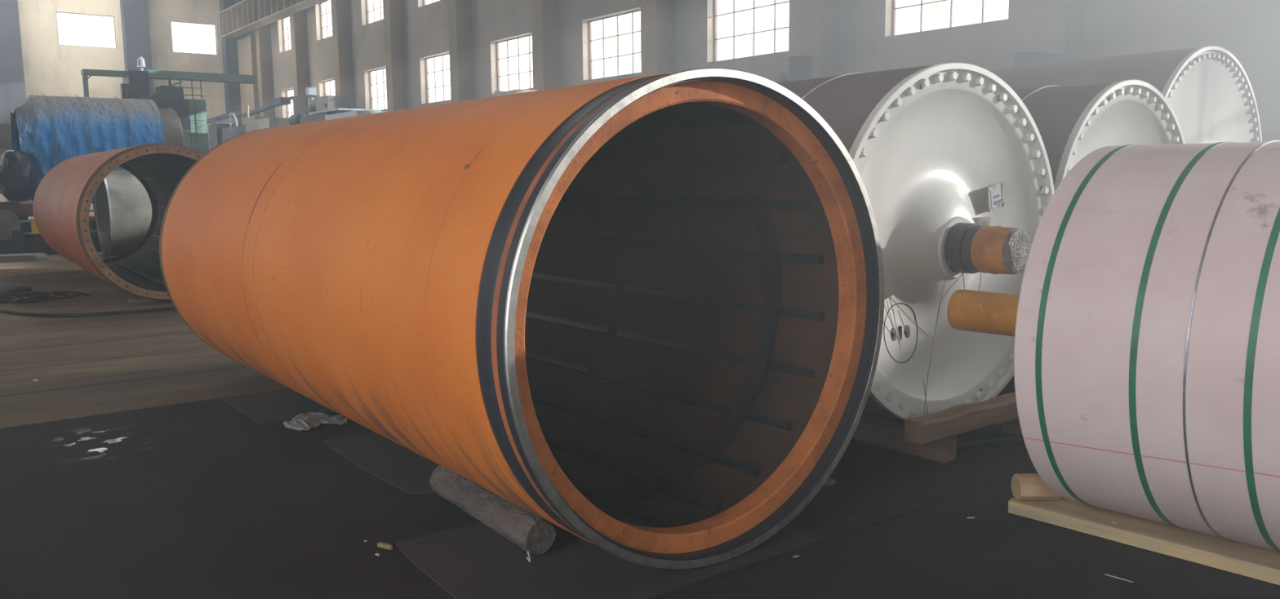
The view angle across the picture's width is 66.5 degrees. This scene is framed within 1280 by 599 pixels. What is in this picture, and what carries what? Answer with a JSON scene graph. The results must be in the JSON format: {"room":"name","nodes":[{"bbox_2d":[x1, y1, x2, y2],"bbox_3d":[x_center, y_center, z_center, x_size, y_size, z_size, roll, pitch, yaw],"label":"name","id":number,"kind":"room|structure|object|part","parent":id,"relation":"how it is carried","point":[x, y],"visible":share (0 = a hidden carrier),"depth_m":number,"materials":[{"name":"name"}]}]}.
{"room":"factory floor","nodes":[
{"label":"factory floor","id":0,"kind":"room"},
{"bbox_2d":[0,0,244,206],"bbox_3d":[-33.965,-11.438,50.161,26.500,13.500,0.350,-6,9,-37],"label":"wall","id":1,"kind":"structure","parent":0,"point":[51,68],"depth_m":53.34,"materials":[{"name":"paint"}]},
{"bbox_2d":[0,0,33,204],"bbox_3d":[-32.599,-11.491,50.480,1.180,13.500,0.800,-6,9,-37],"label":"trim","id":2,"kind":"structure","parent":1,"relation":"attached to","point":[12,86],"depth_m":50.10,"materials":[{"name":"grey paint"}]},
{"bbox_2d":[56,11,116,48],"bbox_3d":[-29.944,-14.553,52.796,2.780,1.740,0.060,-6,9,-37],"label":"window","id":3,"kind":"structure","parent":1,"relation":"in","point":[80,24],"depth_m":52.84,"materials":[{"name":"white glass"}]},
{"bbox_2d":[120,0,154,94],"bbox_3d":[-27.775,-12.002,54.145,1.220,13.500,0.800,-6,9,-37],"label":"pillar","id":4,"kind":"structure","parent":1,"relation":"attached to","point":[134,13],"depth_m":53.49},
{"bbox_2d":[170,21,217,55],"bbox_3d":[-25.624,-15.010,56.078,2.430,1.740,0.060,-6,9,-37],"label":"window","id":5,"kind":"structure","parent":1,"relation":"in","point":[180,42],"depth_m":56.13,"materials":[{"name":"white glass"}]},
{"bbox_2d":[218,0,242,124],"bbox_3d":[-23.876,-12.415,57.108,0.650,13.500,0.800,-6,9,-37],"label":"pillar","id":6,"kind":"structure","parent":1,"relation":"attached to","point":[229,45],"depth_m":56.69,"materials":[{"name":"grey paint"}]},
{"bbox_2d":[217,0,326,38],"bbox_3d":[-15.942,-14.623,46.150,0.700,1.420,26.900,-6,9,-37],"label":"beam","id":7,"kind":"structure","parent":1,"relation":"attached to","point":[246,16],"depth_m":51.48,"materials":[{"name":"metal"}]},
{"bbox_2d":[0,206,1279,598],"bbox_3d":[-10.946,-1.000,21.318,28.500,0.300,77.100,-6,9,-37],"label":"floor","id":8,"kind":"structure","parent":0,"point":[126,472],"depth_m":4.30,"materials":[{"name":"grey concrete"}]},
{"bbox_2d":[0,123,11,194],"bbox_3d":[-15.153,-3.027,20.929,3.315,1.566,1.566,-6,9,-37],"label":"roll","id":9,"kind":"object","parent":8,"relation":"on","point":[5,128],"visible":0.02,"depth_m":21.15,"materials":[{"name":"metal"}]},
{"bbox_2d":[0,283,31,293],"bbox_3d":[-8.600,-0.136,12.628,1.200,0.125,0.671,-6,9,-37],"label":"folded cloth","id":10,"kind":"object","parent":8,"relation":"on","point":[7,287],"visible":0.95,"depth_m":12.75,"materials":[{"name":"grey fabric"}]},
{"bbox_2d":[0,252,48,262],"bbox_3d":[-12.598,-0.660,17.195,3.650,0.100,0.650,-6,9,-37],"label":"kerb","id":11,"kind":"object","parent":8,"relation":"on","point":[26,256],"visible":1,"depth_m":17.86,"materials":[{"name":"grey concrete"}]},
{"bbox_2d":[0,290,89,304],"bbox_3d":[-7.457,-0.026,11.858,1.324,0.070,0.897,-6,9,-37],"label":"cable coil","id":12,"kind":"object","parent":8,"relation":"on","point":[37,296],"visible":1,"depth_m":11.86,"materials":[{"name":"black rubber"}]},
{"bbox_2d":[0,201,102,254],"bbox_3d":[-12.807,-1.466,19.887,7.300,1.020,2.600,-6,9,-37],"label":"machine","id":13,"kind":"object","parent":8,"relation":"on","point":[19,234],"visible":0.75,"depth_m":19.15,"materials":[{"name":"metal"}]},
{"bbox_3d":[-13.337,-1.639,18.404,3.300,0.250,0.060,-6,9,-37],"label":"guard panel","id":14,"kind":"part","parent":13,"relation":"part of","materials":[{"name":"grey metal"}]},
{"bbox_2d":[0,150,37,201],"bbox_3d":[-12.139,-2.404,18.980,0.703,1.000,0.966,-6,9,-37],"label":"roll","id":15,"kind":"object","parent":13,"relation":"on","point":[18,174],"visible":1,"depth_m":18.67,"materials":[{"name":"grey plastic"}]},
{"bbox_3d":[-11.872,-1.442,19.166,0.150,0.300,0.040,-6,9,-37],"label":"sign plate","id":16,"kind":"part","parent":13,"relation":"part of","materials":[{"name":"yellow metal"}]},
{"bbox_3d":[-12.352,-1.546,19.277,7.300,0.045,0.100,-6,9,-37],"label":"rail","id":17,"kind":"part","parent":13,"relation":"part of","materials":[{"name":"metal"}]},
{"bbox_3d":[-12.258,-1.293,19.189,7.300,0.045,0.100,-6,9,-37],"label":"rail","id":18,"kind":"part","parent":13,"relation":"part of","materials":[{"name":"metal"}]},
{"bbox_2d":[9,93,185,204],"bbox_3d":[-11.685,-3.224,21.064,3.046,2.305,2.556,-6,9,-37],"label":"wrapped bundle","id":19,"kind":"object","parent":13,"relation":"on","point":[53,131],"visible":0.65,"depth_m":20.07,"materials":[{"name":"blue plastic"}]},
{"bbox_2d":[82,270,91,273],"bbox_3d":[-8.495,-0.464,15.596,0.700,0.045,0.204,-6,9,-37],"label":"timber baulk","id":20,"kind":"object","parent":8,"relation":"on","point":[83,271],"visible":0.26,"depth_m":15.34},
{"bbox_2d":[32,142,204,301],"bbox_3d":[-7.178,-1.172,13.650,1.830,1.830,5.910,-6,9,-35],"label":"shell","id":21,"kind":"object","parent":20,"relation":"on","point":[63,198],"visible":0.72,"depth_m":12.77,"materials":[{"name":"brown metal"}]},
{"bbox_2d":[0,306,175,317],"bbox_3d":[-5.857,0.112,10.930,2.461,0.037,0.738,-3,8,-18],"label":"hose","id":22,"kind":"object","parent":8,"relation":"on","point":[165,308],"visible":0.73,"depth_m":10.61,"materials":[{"name":"black rubber"}]},
{"bbox_2d":[128,297,155,303],"bbox_3d":[-5.823,-0.012,11.876,0.700,0.045,0.204,-6,9,-37],"label":"timber baulk","id":23,"kind":"object","parent":8,"relation":"on","point":[132,300],"visible":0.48,"depth_m":11.66,"materials":[{"name":"brown wood"}]},
{"bbox_2d":[80,57,256,215],"bbox_3d":[-19.551,-6.861,41.159,6.650,6.450,1.850,-6,9,-37],"label":"machine","id":24,"kind":"object","parent":8,"relation":"on","point":[192,113],"visible":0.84,"depth_m":40.46,"materials":[{"name":"metal"}]},
{"bbox_3d":[-22.134,-6.279,39.265,0.170,5.820,0.200,-6,9,-37],"label":"post","id":25,"kind":"part","parent":24,"relation":"part of","materials":[{"name":"grey metal"}]},
{"bbox_3d":[-21.473,-9.139,39.431,1.900,0.200,0.600,-6,9,-37],"label":"cross rail","id":26,"kind":"part","parent":24,"relation":"part of","materials":[{"name":"metal"}]},
{"bbox_2d":[137,57,146,71],"bbox_3d":[-20.508,-9.668,40.111,0.300,0.600,0.285,-6,9,-37],"label":"lamp","id":27,"kind":"object","parent":24,"relation":"on","point":[140,61],"depth_m":40.01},
{"bbox_3d":[-18.905,-8.807,41.074,0.901,0.920,0.036,-6,9,-37],"label":"railing","id":28,"kind":"part","parent":24,"relation":"part of","materials":[{"name":"green metal"}]},
{"bbox_3d":[-18.676,-9.475,41.550,4.350,0.320,0.600,-6,9,-37],"label":"cross rail","id":29,"kind":"part","parent":24,"relation":"part of","materials":[{"name":"metal"}]},
{"bbox_2d":[206,111,241,148],"bbox_3d":[-22.979,-7.682,53.758,1.140,4.944,7.184,-6,9,-37],"label":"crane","id":30,"kind":"object","parent":8,"relation":"on","point":[224,118],"visible":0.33,"depth_m":52.38,"materials":[{"name":"grey metal"}]},
{"bbox_2d":[208,105,289,150],"bbox_3d":[-16.916,-6.130,42.934,1.650,4.504,8.800,-6,9,-37],"label":"lathe","id":31,"kind":"object","parent":8,"relation":"on","point":[219,134],"visible":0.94,"depth_m":42.23,"materials":[{"name":"grey metal"}]},
{"bbox_2d":[241,96,298,117],"bbox_3d":[-17.747,-6.955,46.975,0.456,5.130,8.015,-6,9,-37],"label":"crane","id":32,"kind":"object","parent":8,"relation":"on","point":[280,101],"visible":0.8,"depth_m":45.22,"materials":[{"name":"grey metal"}]},
{"bbox_3d":[-15.377,-6.539,43.913,0.182,5.039,0.182,-6,9,-37],"label":"leg","id":33,"kind":"part","parent":32,"relation":"part of","materials":[{"name":"grey metal"}]},
{"bbox_2d":[222,389,334,423],"bbox_3d":[-2.037,0.654,6.554,1.240,0.006,0.880,-6,9,-37],"label":"rubber mat","id":34,"kind":"object","parent":8,"relation":"on","point":[286,404],"visible":0.44,"depth_m":6.31,"materials":[{"name":"black rubber"}]},
{"bbox_2d":[288,113,306,124],"bbox_3d":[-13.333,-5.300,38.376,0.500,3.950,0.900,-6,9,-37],"label":"motor","id":35,"kind":"object","parent":8,"relation":"on","point":[294,119],"visible":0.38,"depth_m":37.85,"materials":[{"name":"grey metal"}]},
{"bbox_2d":[304,86,317,115],"bbox_3d":[-12.403,-5.600,37.110,0.360,4.850,0.370,-6,9,-37],"label":"pole","id":36,"kind":"object","parent":8,"relation":"on","point":[310,92],"visible":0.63,"depth_m":36.73,"materials":[{"name":"grey metal"}]},
{"bbox_2d":[282,412,347,431],"bbox_3d":[-1.973,0.717,5.884,0.362,0.037,0.423,-6,9,-37],"label":"plastic film","id":37,"kind":"object","parent":8,"relation":"on","point":[307,421],"visible":0.99,"depth_m":5.82,"materials":[{"name":"plastic"}]},
{"bbox_2d":[300,95,385,124],"bbox_3d":[-10.444,-5.036,34.610,1.500,4.330,6.000,-6,9,-37],"label":"machine","id":38,"kind":"object","parent":8,"relation":"on","point":[326,107],"visible":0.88,"depth_m":34.11,"materials":[{"name":"metal"}]},
{"bbox_3d":[-11.885,-7.032,35.731,0.560,0.630,2.100,-6,9,-37],"label":"motor","id":39,"kind":"part","parent":38,"relation":"part of","materials":[{"name":"grey metal"}]},
{"bbox_3d":[-10.367,-6.594,34.291,1.500,0.060,2.700,-6,9,-37],"label":"plate","id":40,"kind":"part","parent":38,"relation":"part of","materials":[{"name":"grey metal"}]},
{"bbox_3d":[-9.577,-4.528,33.374,1.200,3.620,2.900,-6,9,-37],"label":"panel","id":41,"kind":"part","parent":38,"relation":"part of","materials":[{"name":"grey metal"}]},
{"bbox_2d":[323,431,438,493],"bbox_3d":[-0.978,0.806,5.290,1.110,0.006,1.230,-6,9,-37],"label":"rubber mat","id":42,"kind":"object","parent":8,"relation":"on","point":[377,455],"visible":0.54,"depth_m":5.07,"materials":[{"name":"black rubber"}]},
{"bbox_2d":[377,542,392,550],"bbox_3d":[-1.012,0.980,3.883,0.074,0.018,0.020,4,8,29],"label":"fragment","id":43,"kind":"object","parent":8,"relation":"on","point":[381,544],"visible":1,"depth_m":3.88,"materials":[{"name":"beige wood"}]},
{"bbox_2d":[159,67,884,568],"bbox_3d":[-1.174,-0.146,5.498,1.832,1.832,4.880,-6,9,-37],"label":"shell","id":44,"kind":"object","parent":8,"relation":"on","point":[642,316],"visible":1,"depth_m":4.32,"materials":[{"name":"metal"}]},
{"bbox_2d":[394,519,826,598],"bbox_3d":[-0.134,0.974,3.924,1.445,0.006,1.040,-6,9,-37],"label":"rubber mat","id":45,"kind":"object","parent":8,"relation":"on","point":[475,561],"visible":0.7,"depth_m":3.66,"materials":[{"name":"black rubber"}]},
{"bbox_2d":[429,465,555,555],"bbox_3d":[-0.647,0.872,4.125,0.157,0.151,0.920,-6,9,-35],"label":"chock","id":46,"kind":"object","parent":45,"relation":"on","point":[523,528],"visible":0.81,"depth_m":3.94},
{"bbox_2d":[526,551,530,561],"bbox_3d":[-0.425,0.979,3.716,0.014,0.048,0.023,-6,9,-37],"label":"white fibre","id":47,"kind":"object","parent":45,"relation":"on","point":[528,553],"visible":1,"depth_m":3.71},
{"bbox_2d":[774,55,813,82],"bbox_3d":[2.681,-2.570,17.678,0.444,3.500,1.022,-6,9,-37],"label":"box","id":48,"kind":"object","parent":8,"relation":"on","point":[801,67],"visible":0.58,"depth_m":17.09,"materials":[{"name":"grey metal"}]},
{"bbox_3d":[2.557,-3.888,17.659,0.300,0.421,0.650,-6,9,-37],"label":"arm","id":49,"kind":"part","parent":48,"relation":"part of","materials":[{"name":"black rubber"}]},
{"bbox_2d":[823,477,835,485],"bbox_3d":[0.870,0.865,4.649,0.119,0.020,0.089,3,8,24],"label":"scrap","id":50,"kind":"object","parent":8,"relation":"on","point":[830,482],"visible":0.44,"depth_m":4.61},
{"bbox_2d":[851,411,956,463],"bbox_3d":[1.135,0.682,5.517,0.147,0.159,1.420,-6,9,-38],"label":"timber baulk","id":51,"kind":"object","parent":8,"relation":"on","point":[872,428],"visible":0.32,"depth_m":5.16,"materials":[{"name":"brown wood"}]},
{"bbox_2d":[903,391,1018,444],"bbox_3d":[1.815,0.587,5.082,1.191,0.115,0.135,-6,9,-35],"label":"timber baulk","id":52,"kind":"object","parent":51,"relation":"on","point":[955,420],"visible":0.65,"depth_m":4.89,"materials":[{"name":"brown wood"}]},
{"bbox_2d":[955,435,1024,448],"bbox_3d":[1.906,0.769,5.265,0.603,0.031,0.041,-3,8,-16],"label":"rod","id":53,"kind":"object","parent":8,"relation":"on","point":[1012,439],"visible":0.57,"depth_m":5.25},
{"bbox_2d":[1000,418,1022,435],"bbox_3d":[2.305,0.690,5.355,0.608,0.163,0.144,6,10,43],"label":"timber baulk","id":54,"kind":"object","parent":8,"relation":"on","point":[1013,427],"visible":0.11,"depth_m":5.47,"materials":[{"name":"brown wood"}]},
{"bbox_2d":[1104,573,1133,582],"bbox_3d":[1.734,1.009,3.531,0.006,0.003,0.100,-7,10,-43],"label":"chip","id":55,"kind":"object","parent":8,"relation":"on","point":[1104,574],"visible":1,"depth_m":3.53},
{"bbox_2d":[1008,497,1279,585],"bbox_3d":[3.175,1.079,2.628,0.305,0.067,4.480,-7,10,-41],"label":"plank","id":56,"kind":"object","parent":8,"relation":"on","point":[1263,564],"visible":0.65,"depth_m":3.79,"materials":[{"name":"beige wood"}]},
{"bbox_2d":[1010,473,1062,500],"bbox_3d":[1.701,0.803,4.178,0.180,0.102,0.123,0,7,1],"label":"chock","id":57,"kind":"object","parent":56,"relation":"on","point":[1024,486],"visible":0.68,"depth_m":4.13,"materials":[{"name":"beige wood"}]},
{"bbox_2d":[946,140,1279,552],"bbox_3d":[3.012,0.252,2.918,1.504,1.504,4.595,-7,10,-41],"label":"roll","id":58,"kind":"object","parent":56,"relation":"on","point":[1144,321],"visible":1,"depth_m":3.36,"materials":[{"name":"metal"}]},
{"bbox_3d":[-9.545,-0.793,18.300,1.150,0.030,0.503,-6,9,-37],"label":"timber baulk","id":59,"kind":"object","parent":8,"relation":"on","visible":0},
{"bbox_2d":[93,170,151,257],"bbox_3d":[-9.584,-1.653,18.547,1.150,1.612,1.612,-6,9,-37],"label":"drum","id":60,"kind":"object","parent":59,"relation":"on","point":[122,206],"visible":0.6,"depth_m":17.91,"materials":[{"name":"silver metal"}]},
{"bbox_3d":[-0.853,0.343,8.269,0.178,0.168,0.800,-6,9,-37],"label":"timber baulk","id":61,"kind":"object","parent":8,"relation":"on","visible":0},
{"bbox_2d":[776,62,1054,420],"bbox_3d":[0.247,-0.483,6.756,1.838,1.838,5.284,-6,9,-36],"label":"cylinder","id":62,"kind":"object","parent":61,"relation":"on","point":[953,167],"visible":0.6,"depth_m":4.92,"materials":[{"name":"silver paint"}]},
{"bbox_3d":[1.908,-0.550,5.236,0.183,0.156,0.010,-7,10,-41],"label":"name plate","id":63,"kind":"part","parent":62,"relation":"part of","materials":[{"name":"silver metal"}]},
{"bbox_3d":[2.759,0.487,6.887,0.175,0.168,1.000,-6,9,-37],"label":"timber baulk","id":64,"kind":"object","parent":8,"relation":"on","visible":0},
{"bbox_2d":[1012,80,1185,191],"bbox_3d":[1.711,-0.672,8.018,1.868,1.868,5.280,-6,9,-38],"label":"cylinder","id":65,"kind":"object","parent":64,"relation":"on","point":[1073,122],"visible":0.2,"depth_m":6.08,"materials":[{"name":"silver paint"}]},
{"bbox_3d":[4.506,0.208,9.028,0.176,0.149,0.900,-6,9,-37],"label":"timber baulk","id":66,"kind":"object","parent":8,"relation":"on","visible":0},
{"bbox_2d":[984,45,1262,143],"bbox_3d":[3.124,-1.237,10.578,2.350,2.350,6.380,-6,9,-38],"label":"cylinder","id":67,"kind":"object","parent":66,"relation":"on","point":[1210,93],"visible":0.18,"depth_m":8.39,"materials":[{"name":"silver paint"}]},
{"bbox_2d":[242,0,1279,142],"bbox_3d":[-0.354,-8.971,28.537,0.350,13.500,75.900,-6,9,-37],"label":"wall","id":68,"kind":"structure","parent":0,"point":[1249,29],"depth_m":21.99,"materials":[{"name":"concrete"}]},
{"bbox_2d":[237,35,260,124],"bbox_3d":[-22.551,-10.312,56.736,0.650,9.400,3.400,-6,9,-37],"label":"trim","id":69,"kind":"structure","parent":68,"relation":"attached to","point":[246,46],"depth_m":55.47,"materials":[{"name":"concrete"}]},
{"bbox_2d":[254,23,275,116],"bbox_3d":[-20.773,-12.065,54.152,0.650,13.500,0.620,-6,9,-37],"label":"pillar","id":70,"kind":"structure","parent":68,"relation":"attached to","point":[263,34],"depth_m":53.81,"materials":[{"name":"concrete"}]},
{"bbox_2d":[282,15,290,51],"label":"window","id":71,"kind":"structure","parent":68,"relation":"in","point":[283,29],"depth_m":52.76,"materials":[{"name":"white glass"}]},
{"bbox_2d":[285,88,293,118],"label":"window","id":72,"kind":"structure","parent":68,"relation":"in","point":[291,100],"depth_m":53.06,"materials":[{"name":"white glass"}]},
{"bbox_2d":[289,8,310,115],"bbox_3d":[-17.225,-11.509,49.559,0.650,13.500,0.620,-6,9,-37],"label":"pillar","id":73,"kind":"structure","parent":68,"relation":"attached to","point":[298,20],"depth_m":49.23,"materials":[{"name":"concrete"}]},
{"bbox_2d":[324,79,335,96],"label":"window","id":74,"kind":"structure","parent":68,"relation":"in","point":[333,79],"depth_m":48.28,"materials":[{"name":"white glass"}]},
{"bbox_2d":[330,0,355,108],"bbox_3d":[-13.677,-10.953,44.967,0.650,13.500,0.620,-6,9,-37],"label":"pillar","id":75,"kind":"structure","parent":68,"relation":"attached to","point":[340,9],"depth_m":44.67,"materials":[{"name":"concrete"}]},
{"bbox_2d":[366,0,382,23],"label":"window","id":76,"kind":"structure","parent":68,"relation":"in","point":[380,6],"depth_m":43.23,"materials":[{"name":"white glass"}]},
{"bbox_2d":[368,67,386,109],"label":"window","id":77,"kind":"structure","parent":68,"relation":"in","point":[383,68],"depth_m":43.66,"materials":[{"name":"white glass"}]},
{"bbox_2d":[382,0,408,111],"bbox_3d":[-10.129,-10.398,40.374,0.650,13.500,0.620,-6,9,-37],"label":"pillar","id":78,"kind":"structure","parent":68,"relation":"attached to","point":[393,10],"depth_m":40.18,"materials":[{"name":"concrete"}]},
{"bbox_2d":[425,53,450,102],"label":"window","id":79,"kind":"structure","parent":68,"relation":"in","point":[442,55],"depth_m":39.04,"materials":[{"name":"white glass"}]},
{"bbox_2d":[447,0,474,102],"bbox_3d":[-6.581,-9.842,35.782,0.650,13.500,0.620,-6,9,-37],"label":"pillar","id":80,"kind":"structure","parent":68,"relation":"attached to","point":[460,11],"depth_m":35.64,"materials":[{"name":"concrete"}]},
{"bbox_2d":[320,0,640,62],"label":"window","id":81,"kind":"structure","parent":68,"relation":"in","point":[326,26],"depth_m":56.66,"materials":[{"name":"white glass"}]},
{"bbox_3d":[-14.887,-13.609,47.176,0.060,1.830,2.960,-6,9,-37],"label":"frame","id":82,"kind":"part","parent":81,"relation":"part of","materials":[{"name":"white metal"}]},
{"bbox_2d":[493,88,536,97],"bbox_3d":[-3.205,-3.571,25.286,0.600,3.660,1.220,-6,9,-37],"label":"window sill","id":83,"kind":"structure","parent":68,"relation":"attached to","point":[497,93],"depth_m":24.68,"materials":[{"name":"white paint"}]},
{"bbox_2d":[496,34,533,90],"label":"window","id":84,"kind":"structure","parent":68,"relation":"in","point":[517,38],"depth_m":34.21,"materials":[{"name":"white glass"}]},
{"bbox_2d":[531,0,560,90],"bbox_3d":[-3.033,-9.287,31.189,0.650,13.500,0.620,-6,9,-37],"label":"pillar","id":85,"kind":"structure","parent":68,"relation":"attached to","point":[544,13],"depth_m":31.10,"materials":[{"name":"concrete"}]},
{"bbox_2d":[423,0,787,41],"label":"window","id":86,"kind":"structure","parent":68,"relation":"in","point":[785,5],"depth_m":48.49,"materials":[{"name":"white glass"}]},
{"bbox_2d":[588,8,640,79],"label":"window","id":87,"kind":"structure","parent":68,"relation":"in","point":[637,11],"depth_m":29.45,"materials":[{"name":"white glass"}]},
{"bbox_2d":[642,0,675,75],"bbox_3d":[0.515,-8.731,26.597,0.650,13.500,0.620,-6,9,-37],"label":"pillar","id":88,"kind":"structure","parent":68,"relation":"attached to","point":[658,15],"depth_m":26.57,"materials":[{"name":"concrete"}]},
{"bbox_2d":[714,0,789,61],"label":"window","id":89,"kind":"structure","parent":68,"relation":"in","point":[775,4],"depth_m":24.96,"materials":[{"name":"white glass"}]},
{"bbox_2d":[798,0,839,78],"bbox_3d":[4.063,-8.176,22.004,0.650,13.500,0.620,-6,9,-37],"label":"pillar","id":90,"kind":"structure","parent":68,"relation":"attached to","point":[819,20],"depth_m":22.04,"materials":[{"name":"concrete"}]},
{"bbox_2d":[892,0,984,35],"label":"window","id":91,"kind":"structure","parent":68,"relation":"in","point":[894,8],"depth_m":20.75,"materials":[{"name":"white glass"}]},
{"bbox_2d":[935,0,996,9],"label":"window","id":92,"kind":"structure","parent":68,"relation":"in","point":[936,3],"depth_m":39.90,"materials":[{"name":"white glass"}]},
{"bbox_2d":[1032,0,1086,57],"bbox_3d":[7.611,-7.620,17.411,0.650,13.500,0.620,-6,9,-37],"label":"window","id":93,"kind":"structure","parent":68,"relation":"attached to","point":[1059,24],"depth_m":17.54,"materials":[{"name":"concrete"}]}
]}

